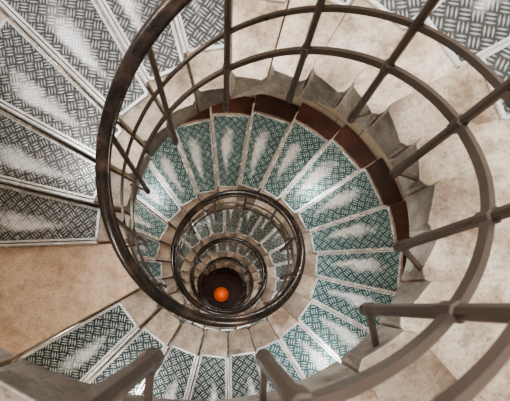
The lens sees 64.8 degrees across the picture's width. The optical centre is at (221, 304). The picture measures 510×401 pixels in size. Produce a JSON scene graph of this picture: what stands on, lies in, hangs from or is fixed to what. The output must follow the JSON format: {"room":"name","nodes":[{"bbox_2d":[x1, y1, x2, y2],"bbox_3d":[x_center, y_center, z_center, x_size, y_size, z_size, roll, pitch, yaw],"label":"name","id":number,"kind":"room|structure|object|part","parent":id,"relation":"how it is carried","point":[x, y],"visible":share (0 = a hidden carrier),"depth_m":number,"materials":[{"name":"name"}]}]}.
{"room":"spiral staircase","nodes":[
{"label":"spiral staircase","id":0,"kind":"room"},
{"bbox_2d":[0,0,408,394],"bbox_3d":[0.051,-0.592,7.445,5.562,17.609,5.562,0,90,0],"label":"wall","id":1,"kind":"structure","parent":0,"point":[335,116],"depth_m":5.40,"materials":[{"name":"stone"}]},
{"bbox_2d":[193,262,246,307],"bbox_3d":[0.051,-0.592,16.250,5.562,0.001,5.562,0,90,0],"label":"floor","id":2,"kind":"structure","parent":0,"point":[231,282],"depth_m":16.25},
{"bbox_2d":[214,287,228,301],"bbox_3d":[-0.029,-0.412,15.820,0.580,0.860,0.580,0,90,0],"label":"ball","id":3,"kind":"object","parent":2,"relation":"on","point":[221,294],"visible":1,"depth_m":15.47,"materials":[{"name":"plastic"}]},
{"bbox_2d":[0,0,509,400],"bbox_3d":[0.051,-0.592,8.104,4.938,16.429,4.938,40,90,0],"label":"spiral staircase","id":4,"kind":"structure","parent":2,"relation":"on","point":[66,294],"depth_m":3.30,"materials":[{"name":"stone"}]},
{"bbox_2d":[62,0,509,400],"bbox_3d":[0.050,-0.591,7.247,1.799,17.118,1.797,36,90,0],"label":"stair railing","id":5,"kind":"object","parent":4,"relation":"on","point":[458,310],"visible":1,"depth_m":1.57,"materials":[{"name":"metal"}]},
{"bbox_3d":[0.051,-0.592,6.738,1.530,16.100,1.530,0,90,0],"label":"handrail","id":6,"kind":"part","parent":5,"relation":"part of","materials":[{"name":"black metal"}]}
]}

